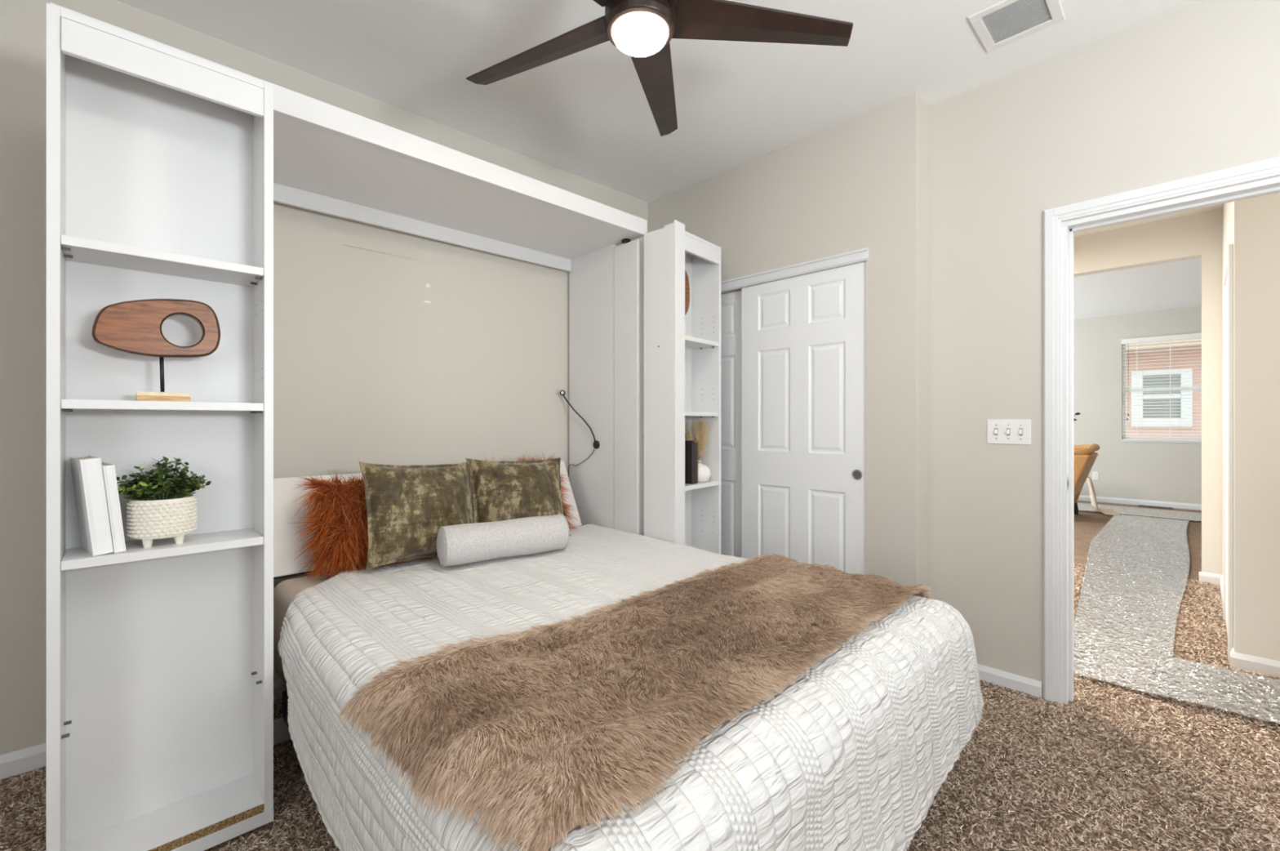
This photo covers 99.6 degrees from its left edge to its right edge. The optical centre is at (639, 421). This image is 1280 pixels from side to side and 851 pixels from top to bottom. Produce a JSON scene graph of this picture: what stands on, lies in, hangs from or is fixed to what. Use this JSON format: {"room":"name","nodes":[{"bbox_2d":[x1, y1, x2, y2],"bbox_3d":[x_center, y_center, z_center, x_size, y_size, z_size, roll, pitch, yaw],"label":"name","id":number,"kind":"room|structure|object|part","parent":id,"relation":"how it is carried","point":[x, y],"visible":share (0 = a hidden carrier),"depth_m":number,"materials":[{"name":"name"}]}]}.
{"room":"bedroom","nodes":[
{"label":"bedroom","id":0,"kind":"room"},
{"bbox_2d":[0,0,648,755],"bbox_3d":[-1.647,-0.183,2.413,4.985,2.740,0.341,0,0,-44],"label":"wall","id":1,"kind":"structure","parent":0,"point":[391,347],"depth_m":2.48,"materials":[{"name":"beige paint"}]},
{"bbox_2d":[0,678,287,779],"bbox_3d":[-1.630,1.149,2.261,4.601,0.076,0.014,0,0,-43],"label":"baseboard","id":2,"kind":"structure","parent":1,"relation":"attached to","point":[26,759],"depth_m":1.84,"materials":[{"name":"white paint"}]},
{"bbox_2d":[0,500,1279,850],"bbox_3d":[2.449,1.237,3.654,12.600,0.100,7.350,0,0,-44],"label":"floor","id":3,"kind":"structure","parent":0,"point":[1087,524],"depth_m":1.78,"materials":[{"name":"brown carpet"}]},
{"bbox_2d":[45,3,273,850],"bbox_3d":[-1.308,0.090,1.504,0.452,2.163,0.199,0,0,-44],"label":"bookcase","id":4,"kind":"object","parent":3,"relation":"on","point":[159,158],"visible":1,"depth_m":1.53,"materials":[{"name":"white laminate"}]},
{"bbox_3d":[-1.464,0.090,1.357,0.023,2.163,0.195,0,0,-44],"label":"panel","id":5,"kind":"part","parent":4,"relation":"part of","materials":[{"name":"white laminate"}]},
{"bbox_2d":[69,455,113,555],"bbox_3d":[-1.417,0.212,1.396,0.156,0.244,0.060,0,0,37],"label":"book","id":6,"kind":"object","parent":4,"relation":"on","point":[87,476],"visible":1,"depth_m":1.35,"materials":[{"name":"white paper"}]},
{"bbox_2d":[101,462,125,552],"bbox_3d":[-1.396,0.222,1.421,0.152,0.225,0.043,0,0,37],"label":"book","id":7,"kind":"object","parent":4,"relation":"on","point":[108,469],"visible":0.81,"depth_m":1.38,"materials":[{"name":"white paper"}]},
{"bbox_2d":[92,298,220,401],"bbox_3d":[-1.309,-0.197,1.475,0.260,0.285,0.050,0,0,-44],"label":"wooden sculpture","id":8,"kind":"object","parent":4,"relation":"on","point":[131,326],"visible":0.99,"depth_m":1.45,"materials":[{"name":"brown wood"}]},
{"bbox_3d":[-1.306,-0.131,1.478,0.011,0.101,0.009,0,0,-44],"label":"rod","id":9,"kind":"part","parent":8,"relation":"part of","materials":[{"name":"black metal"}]},
{"bbox_3d":[-1.306,-0.981,1.503,0.406,0.018,0.185,0,0,-44],"label":"panel","id":10,"kind":"part","parent":4,"relation":"part of","materials":[{"name":"white laminate"}]},
{"bbox_3d":[-1.306,0.346,1.502,0.404,0.022,0.184,0,0,-44],"label":"shelf","id":11,"kind":"part","parent":4,"relation":"part of","materials":[{"name":"white laminate"}]},
{"bbox_3d":[-1.306,-0.043,1.502,0.404,0.022,0.184,0,0,-44],"label":"shelf","id":12,"kind":"part","parent":4,"relation":"part of","materials":[{"name":"white laminate"}]},
{"bbox_3d":[-1.306,-0.437,1.502,0.404,0.022,0.184,0,0,-44],"label":"shelf","id":13,"kind":"part","parent":4,"relation":"part of","materials":[{"name":"white laminate"}]},
{"bbox_2d":[116,456,211,547],"bbox_3d":[-1.315,0.216,1.490,0.211,0.236,0.146,0,0,-44],"label":"potted plant","id":14,"kind":"object","parent":4,"relation":"on","point":[159,515],"visible":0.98,"depth_m":1.46,"materials":[{"name":"green plant"}]},
{"bbox_3d":[-1.315,0.260,1.490,0.146,0.105,0.146,0,0,-44],"label":"pot","id":15,"kind":"part","parent":14,"relation":"part of","materials":[{"name":"white ceramic"}]},
{"bbox_3d":[-1.155,0.090,1.655,0.023,2.163,0.195,0,0,-44],"label":"panel","id":16,"kind":"part","parent":4,"relation":"part of","materials":[{"name":"white laminate"}]},
{"bbox_2d":[49,2,647,745],"bbox_3d":[-0.941,0.055,2.394,2.225,2.264,0.650,0,0,-44],"label":"frame","id":17,"kind":"object","parent":3,"relation":"on","point":[329,159],"visible":0.46,"depth_m":2.72,"materials":[{"name":"white laminate"}]},
{"bbox_3d":[-1.026,-0.961,2.751,1.658,0.073,0.018,0,0,-44],"label":"rail","id":18,"kind":"part","parent":17,"relation":"part of","materials":[{"name":"white laminate"}]},
{"bbox_3d":[-0.971,-1.008,2.378,2.160,0.022,0.631,0,0,-44],"label":"panel","id":19,"kind":"part","parent":17,"relation":"part of","materials":[{"name":"white laminate"}]},
{"bbox_2d":[560,390,599,475],"bbox_3d":[-0.352,0.197,3.220,0.306,0.780,0.062,0,0,34],"label":"reading lamp","id":20,"kind":"object","parent":17,"relation":"attached to","point":[596,444],"visible":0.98,"depth_m":3.18,"materials":[{"name":"black metal"}]},
{"bbox_3d":[-0.351,0.371,3.232,0.249,0.433,0.012,0,0,44],"label":"power cord","id":21,"kind":"part","parent":20,"relation":"part of","materials":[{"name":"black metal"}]},
{"bbox_3d":[-0.284,0.095,3.193,0.024,2.184,0.414,0,0,-44],"label":"panel","id":22,"kind":"part","parent":17,"relation":"part of","materials":[{"name":"white laminate"}]},
{"bbox_2d":[273,460,582,727],"bbox_3d":[-0.293,0.711,1.997,1.555,0.953,2.079,0,0,-44],"label":"bed","id":23,"kind":"object","parent":3,"relation":"on","point":[286,506],"visible":0.17,"depth_m":2.17,"materials":[{"name":"white wood"}]},
{"bbox_3d":[-0.192,1.027,1.900,1.495,0.120,1.680,0,0,-44],"label":"frame","id":24,"kind":"part","parent":23,"relation":"part of","materials":[{"name":"black metal"}]},
{"bbox_3d":[-0.220,0.787,1.940,1.530,0.356,1.895,0,0,-44],"label":"mattress","id":25,"kind":"part","parent":23,"relation":"part of","materials":[{"name":"beige fabric"}]},
{"bbox_3d":[-0.954,0.421,2.667,1.535,0.374,0.196,0,0,-44],"label":"headboard","id":26,"kind":"part","parent":23,"relation":"part of","materials":[{"name":"white laminate"}]},
{"bbox_2d":[277,523,983,850],"bbox_3d":[-0.134,0.815,1.859,1.752,0.479,1.960,0,0,-44],"label":"comforter","id":27,"kind":"object","parent":23,"relation":"on","point":[854,755],"visible":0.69,"depth_m":1.30,"materials":[{"name":"white fabric"}]},
{"bbox_2d":[292,470,435,579],"bbox_3d":[-1.118,0.377,2.286,0.374,0.412,0.661,0,0,42],"label":"cushion","id":28,"kind":"object","parent":27,"relation":"on","point":[340,518],"visible":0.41,"depth_m":2.14,"materials":[{"name":"orange fur"}]},
{"bbox_2d":[359,461,474,569],"bbox_3d":[-0.921,0.375,2.300,0.507,0.435,0.249,0,0,-44],"label":"cushion","id":29,"kind":"object","parent":27,"relation":"on","point":[407,506],"visible":0.87,"depth_m":2.19,"materials":[{"name":"green fabric"}]},
{"bbox_2d":[436,513,569,566],"bbox_3d":[-0.573,0.497,2.305,0.552,0.161,0.162,0,0,-34],"label":"bolster","id":30,"kind":"object","parent":27,"relation":"on","point":[465,543],"visible":1,"depth_m":2.23,"materials":[{"name":"grey fabric"}]},
{"bbox_2d":[465,457,570,535],"bbox_3d":[-0.597,0.381,2.677,0.507,0.417,0.246,0,0,-32],"label":"cushion","id":31,"kind":"object","parent":27,"relation":"on","point":[501,491],"visible":0.76,"depth_m":2.59,"materials":[{"name":"green fabric"}]},
{"bbox_2d":[471,451,577,531],"bbox_3d":[-0.612,0.364,2.827,0.391,0.439,0.638,0,0,42],"label":"cushion","id":32,"kind":"object","parent":27,"relation":"on","point":[566,507],"visible":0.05,"depth_m":2.94,"materials":[{"name":"fabric"}]},
{"bbox_2d":[337,552,933,850],"bbox_3d":[0.226,0.610,1.496,1.762,0.172,0.724,0,0,-44],"label":"throw","id":33,"kind":"object","parent":27,"relation":"on","point":[547,731],"visible":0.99,"depth_m":1.13,"materials":[{"name":"brown fur"}]},
{"bbox_2d":[0,562,1279,850],"bbox_3d":[1.204,1.183,2.312,6.826,0.013,2.323,0,0,-22],"label":"carpet","id":34,"kind":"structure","parent":3,"relation":"on","point":[3,809],"depth_m":1.79,"materials":[{"name":"brown carpet"}]},
{"bbox_2d":[644,219,720,553],"bbox_3d":[0.244,0.080,2.956,0.207,2.189,0.454,0,0,40],"label":"bookcase","id":35,"kind":"object","parent":3,"relation":"on","point":[682,372],"visible":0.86,"depth_m":2.83,"materials":[{"name":"white laminate"}]},
{"bbox_3d":[0.102,0.090,2.797,0.195,2.163,0.023,0,0,40],"label":"panel","id":36,"kind":"part","parent":35,"relation":"part of","materials":[{"name":"white laminate"}]},
{"bbox_3d":[0.169,0.090,3.021,0.009,2.163,0.406,0,0,40],"label":"panel","id":37,"kind":"part","parent":35,"relation":"part of","materials":[{"name":"white laminate"}]},
{"bbox_2d":[684,270,692,336],"bbox_3d":[0.211,-0.642,2.914,0.050,0.386,0.182,0,0,40],"label":"wooden sculpture","id":38,"kind":"object","parent":35,"relation":"on","point":[686,279],"visible":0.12,"depth_m":2.94,"materials":[{"name":"brown wood"}]},
{"bbox_2d":[684,440,694,484],"bbox_3d":[0.234,0.218,2.955,0.142,0.232,0.026,0,0,40],"label":"book","id":39,"kind":"object","parent":35,"relation":"on","point":[689,445],"visible":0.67,"depth_m":2.91,"materials":[{"name":"black paper"}]},
{"bbox_2d":[694,442,697,483],"bbox_3d":[0.253,0.223,2.978,0.142,0.222,0.030,0,0,40],"label":"book","id":40,"kind":"object","parent":35,"relation":"on","point":[695,443],"visible":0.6,"depth_m":2.93,"materials":[{"name":"black paper"}]},
{"bbox_3d":[0.244,0.346,2.958,0.184,0.022,0.404,0,0,40],"label":"shelf","id":41,"kind":"part","parent":35,"relation":"part of","materials":[{"name":"white laminate"}]},
{"bbox_3d":[0.244,-0.043,2.958,0.184,0.022,0.404,0,0,40],"label":"shelf","id":42,"kind":"part","parent":35,"relation":"part of","materials":[{"name":"white laminate"}]},
{"bbox_3d":[0.244,-0.437,2.958,0.184,0.022,0.404,0,0,40],"label":"shelf","id":43,"kind":"part","parent":35,"relation":"part of","materials":[{"name":"white laminate"}]},
{"bbox_3d":[0.243,-0.981,2.958,0.185,0.018,0.406,0,0,40],"label":"panel","id":44,"kind":"part","parent":35,"relation":"part of","materials":[{"name":"white laminate"}]},
{"bbox_2d":[697,459,711,482],"bbox_3d":[0.330,0.275,3.031,0.136,0.119,0.136,0,0,-44],"label":"vase","id":45,"kind":"object","parent":35,"relation":"on","point":[704,471],"visible":0.59,"depth_m":2.98,"materials":[{"name":"white ceramic"}]},
{"bbox_2d":[684,420,711,461],"bbox_3d":[0.325,0.138,3.018,0.193,0.293,0.137,0,0,-44],"label":"pampas grass","id":46,"kind":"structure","parent":45,"relation":"in","point":[700,438],"depth_m":3.02,"materials":[{"name":"plant"}]},
{"bbox_3d":[0.379,0.090,3.124,0.195,2.163,0.023,0,0,40],"label":"panel","id":47,"kind":"part","parent":35,"relation":"part of","materials":[{"name":"white laminate"}]},
{"bbox_2d":[1074,443,1099,514],"bbox_3d":[5.168,0.728,6.942,0.761,0.926,1.092,0,0,-44],"label":"armchair","id":48,"kind":"object","parent":3,"relation":"on","point":[1085,455],"visible":0.27,"depth_m":6.42,"materials":[{"name":"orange leather"}]},
{"bbox_3d":[5.592,1.100,6.963,0.069,0.181,0.089,0,0,-44],"label":"leg","id":49,"kind":"part","parent":48,"relation":"part of","materials":[{"name":"black"}]},
{"bbox_3d":[4.935,0.717,6.722,0.120,0.660,1.030,0,0,-44],"label":"arm","id":50,"kind":"part","parent":48,"relation":"part of","materials":[{"name":"orange leather"}]},
{"bbox_3d":[5.403,0.690,6.713,0.620,0.654,0.372,0,0,-44],"label":"backrest","id":51,"kind":"part","parent":48,"relation":"part of","materials":[{"name":"beige leather"}]},
{"bbox_3d":[5.395,0.717,7.167,0.120,0.660,1.030,0,0,-44],"label":"arm","id":52,"kind":"part","parent":48,"relation":"part of","materials":[{"name":"beige leather"}]},
{"bbox_2d":[1074,514,1190,698],"bbox_3d":[4.142,1.166,4.550,5.907,0.012,0.680,0,0,-45],"label":"film","id":53,"kind":"object","parent":3,"relation":"on","point":[1137,568],"visible":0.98,"depth_m":3.54,"materials":[{"name":"clear plastic"}]},
{"bbox_2d":[1077,502,1201,520],"bbox_3d":[6.537,1.167,7.014,0.850,0.012,2.800,0,0,-44],"label":"film","id":54,"kind":"object","parent":3,"relation":"on","point":[1185,515],"visible":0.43,"depth_m":6.98,"materials":[{"name":"clear plastic"}]},
{"bbox_2d":[1086,475,1120,515],"bbox_3d":[5.973,0.927,7.058,0.384,0.501,0.548,0,0,34],"label":"blanket","id":55,"kind":"object","parent":54,"relation":"on","point":[1092,492],"visible":0.84,"depth_m":7.03,"materials":[{"name":"beige fabric"}]},
{"bbox_2d":[1137,504,1173,509],"bbox_3d":[7.153,1.181,7.506,0.100,0.013,0.350,0,0,-44],"label":"floor vent","id":56,"kind":"object","parent":3,"relation":"in","point":[1162,507],"visible":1,"depth_m":7.49,"materials":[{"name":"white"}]},
{"bbox_2d":[1152,653,1279,724],"bbox_3d":[2.990,1.157,1.875,0.576,0.011,1.741,0,0,-44],"label":"film","id":57,"kind":"object","parent":3,"relation":"on","point":[1246,694],"visible":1,"depth_m":2.35,"materials":[{"name":"clear plastic"}]},
{"bbox_2d":[116,0,1222,319],"bbox_3d":[2.449,-1.603,3.654,12.600,0.100,7.350,0,0,-44],"label":"ceiling","id":58,"kind":"structure","parent":0,"point":[586,113],"depth_m":2.40,"materials":[{"name":"white paint"}]},
{"bbox_2d":[466,0,853,136],"bbox_3d":[-0.034,-1.331,1.555,1.233,0.443,1.279,0,0,-44],"label":"ceiling fan","id":59,"kind":"object","parent":58,"relation":"hanging from","point":[643,30],"visible":1,"depth_m":1.65,"materials":[{"name":"brown wood"}]},
{"bbox_3d":[-0.321,-1.206,1.794,0.587,0.042,0.134,0,0,31],"label":"blade","id":60,"kind":"part","parent":59,"relation":"part of","materials":[{"name":"brown wood"}]},
{"bbox_3d":[-0.276,-1.206,1.341,0.588,0.042,0.134,0,0,-44],"label":"blade","id":61,"kind":"part","parent":59,"relation":"part of","materials":[{"name":"brown wood"}]},
{"bbox_3d":[0.086,-1.206,1.966,0.134,0.042,0.587,0,0,13],"label":"blade","id":62,"kind":"part","parent":59,"relation":"part of","materials":[{"name":"brown wood"}]},
{"bbox_3d":[0.146,-1.206,1.253,0.134,0.042,0.587,0,0,-23],"label":"blade","id":63,"kind":"part","parent":59,"relation":"part of","materials":[{"name":"brown wood"}]},
{"bbox_3d":[0.375,-1.206,1.631,0.587,0.042,0.134,0,0,-5],"label":"blade","id":64,"kind":"part","parent":59,"relation":"part of","materials":[{"name":"brown wood"}]},
{"bbox_2d":[968,0,1065,52],"bbox_3d":[1.446,-1.549,2.077,0.277,0.008,0.260,0,0,-44],"label":"ceiling vent","id":65,"kind":"object","parent":58,"relation":"in","point":[1007,21],"visible":1,"depth_m":2.08,"materials":[{"name":"white metal"}]},
{"bbox_2d":[648,92,928,587],"bbox_3d":[0.729,-0.183,3.255,0.163,2.740,1.813,0,0,-44],"label":"wall","id":66,"kind":"structure","parent":0,"point":[860,181],"depth_m":2.68,"materials":[{"name":"beige paint"}]},
{"bbox_2d":[720,289,742,557],"bbox_3d":[0.420,0.183,3.561,0.034,1.984,0.767,0,0,-44],"label":"door","id":67,"kind":"structure","parent":66,"relation":"in","point":[731,302],"depth_m":3.38,"materials":[{"name":"white wood"}]},
{"bbox_2d":[720,247,868,292],"bbox_3d":[0.636,-0.842,3.223,0.016,0.066,1.450,0,0,-44],"label":"trim","id":68,"kind":"structure","parent":66,"relation":"attached to","point":[860,255],"depth_m":2.98,"materials":[{"name":"white paint"}]},
{"bbox_2d":[742,261,866,573],"bbox_3d":[0.892,0.183,3.006,0.038,1.984,0.767,0,0,-44],"label":"door","id":69,"kind":"structure","parent":66,"relation":"in","point":[804,336],"depth_m":2.97,"materials":[{"name":"white wood"}]},
{"bbox_3d":[1.109,0.269,2.759,0.005,0.053,0.053,0,0,-44],"label":"handle","id":70,"kind":"part","parent":69,"relation":"part of","materials":[{"name":"silver metal"}]},
{"bbox_2d":[853,471,861,478],"bbox_3d":[1.109,0.269,2.759,0.001,0.039,0.039,0,0,-44],"label":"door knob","id":71,"kind":"object","parent":69,"relation":"on","point":[857,474],"depth_m":2.76,"materials":[{"name":"grey metal"}]},
{"bbox_2d":[928,0,1279,697],"bbox_3d":[2.643,-0.183,1.477,0.117,2.740,3.950,0,0,-44],"label":"wall","id":72,"kind":"structure","parent":0,"point":[1193,89],"depth_m":2.37,"materials":[{"name":"beige paint"}]},
{"bbox_2d":[986,419,1031,444],"bbox_3d":[1.643,0.044,2.414,0.017,0.111,0.165,0,0,-44],"label":"light switch","id":73,"kind":"object","parent":72,"relation":"attached to","point":[998,431],"visible":1,"depth_m":2.41,"materials":[{"name":"white plastic"}]},
{"bbox_2d":[977,663,1041,697],"bbox_3d":[1.571,1.154,2.491,0.014,0.066,0.455,0,0,-44],"label":"baseboard","id":74,"kind":"structure","parent":72,"relation":"attached to","point":[1027,685],"depth_m":2.40,"materials":[{"name":"white paint"}]},
{"bbox_2d":[1043,156,1279,702],"bbox_3d":[2.096,0.140,2.042,0.153,2.094,0.910,0,0,-44],"label":"trim","id":75,"kind":"structure","parent":72,"relation":"attached to","point":[1053,218],"depth_m":2.29,"materials":[{"name":"white paint"}]},
{"bbox_2d":[1062,176,1279,704],"bbox_3d":[2.097,0.173,2.041,0.121,2.028,0.792,0,0,-44],"label":"trim","id":76,"kind":"structure","parent":72,"relation":"attached to","point":[1268,186],"depth_m":2.28,"materials":[{"name":"white paint"}]},
{"bbox_2d":[1074,306,1201,504],"bbox_3d":[6.883,-0.183,8.044,0.120,2.740,7.200,0,0,-44],"label":"wall","id":77,"kind":"structure","parent":0,"point":[1171,472],"depth_m":7.87,"materials":[{"name":"beige paint"}]},
{"bbox_2d":[1092,471,1098,479],"bbox_3d":[6.786,0.800,8.054,0.006,0.116,0.072,0,0,-44],"label":"wall outlet","id":78,"kind":"object","parent":77,"relation":"attached to","point":[1095,474],"visible":1,"depth_m":8.06,"materials":[{"name":"white plastic"}]},
{"bbox_2d":[1077,494,1201,510],"bbox_3d":[6.835,1.147,7.998,0.014,0.079,7.000,0,0,-44],"label":"baseboard","id":79,"kind":"structure","parent":77,"relation":"attached to","point":[1100,499],"depth_m":7.67,"materials":[{"name":"white paint"}]},
{"bbox_2d":[1121,344,1201,443],"bbox_3d":[7.370,-0.457,7.517,0.112,1.483,1.005,0,0,-44],"label":"window","id":80,"kind":"structure","parent":77,"relation":"in","point":[1123,355],"depth_m":7.75,"materials":[{"name":"white plastic"}]},
{"bbox_2d":[1121,332,1201,440],"bbox_3d":[7.335,-0.468,7.483,0.080,1.457,0.997,0,0,-44],"label":"window blind","id":81,"kind":"object","parent":80,"relation":"attached to","point":[1191,335],"visible":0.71,"depth_m":7.53,"materials":[{"name":"white plastic"}]},
{"bbox_3d":[7.086,-0.447,7.712,0.002,1.383,0.008,0,0,-44],"label":"ladder cord","id":82,"kind":"part","parent":81,"relation":"part of","materials":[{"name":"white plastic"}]},
{"bbox_3d":[7.339,0.251,7.487,0.044,0.020,0.989,0,0,-44],"label":"rail","id":83,"kind":"part","parent":81,"relation":"part of","materials":[{"name":"white plastic"}]},
{"bbox_3d":[7.322,-0.447,7.468,0.002,1.383,0.008,0,0,-44],"label":"ladder cord","id":84,"kind":"part","parent":81,"relation":"part of","materials":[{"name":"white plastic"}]},
{"bbox_3d":[7.352,0.274,7.500,0.062,0.022,1.005,0,0,-44],"label":"sill","id":85,"kind":"part","parent":80,"relation":"part of","materials":[{"name":"white paint"}]},
{"bbox_2d":[1074,208,1222,574],"bbox_3d":[2.643,-0.183,5.672,0.116,2.740,4.717,0,0,-44],"label":"wall","id":86,"kind":"structure","parent":0,"point":[1197,235],"depth_m":4.00,"materials":[{"name":"white paint"}]},
{"bbox_2d":[1222,192,1279,661],"bbox_3d":[4.461,-0.183,2.423,2.018,2.740,2.483,0,0,-44],"label":"wall","id":87,"kind":"structure","parent":0,"point":[1252,224],"depth_m":2.56,"materials":[{"name":"white paint"}]},
{"bbox_2d":[1225,275,1227,634],"bbox_3d":[3.231,0.187,2.967,0.730,2.000,0.008,0,0,-44],"label":"door frame","id":88,"kind":"structure","parent":87,"relation":"in","point":[1226,285],"depth_m":3.10,"materials":[{"name":"white wood"}]},
{"bbox_2d":[1222,243,1233,661],"bbox_3d":[3.228,0.154,2.970,0.870,2.065,0.018,0,0,-44],"label":"trim","id":89,"kind":"structure","parent":87,"relation":"attached to","point":[1228,267],"depth_m":2.67,"materials":[{"name":"white paint"}]},
{"bbox_2d":[1199,571,1279,678],"bbox_3d":[4.338,1.149,2.457,1.916,0.076,2.503,0,0,-44],"label":"baseboard","id":90,"kind":"structure","parent":87,"relation":"attached to","point":[1242,661],"depth_m":2.58,"materials":[{"name":"white paint"}]},
{"label":"outside","id":91,"kind":"structure","parent":0,"visible":0},
{"bbox_3d":[14.603,1.537,14.116,19.380,0.100,30.000,0,0,-44],"label":"ground","id":92,"kind":"structure","parent":91,"visible":0},
{"bbox_2d":[1125,338,1201,437],"bbox_3d":[11.131,-0.963,11.455,4.070,4.900,13.600,0,0,-44],"label":"house","id":93,"kind":"structure","parent":92,"relation":"on","point":[1179,415],"depth_m":10.38,"materials":[{"name":"pink"}]},
{"bbox_3d":[10.060,-0.488,10.430,0.025,0.850,0.535,0,0,-44],"label":"pane","id":94,"kind":"part","parent":93,"relation":"part of","materials":[{"name":"grey glass"}]}
]}

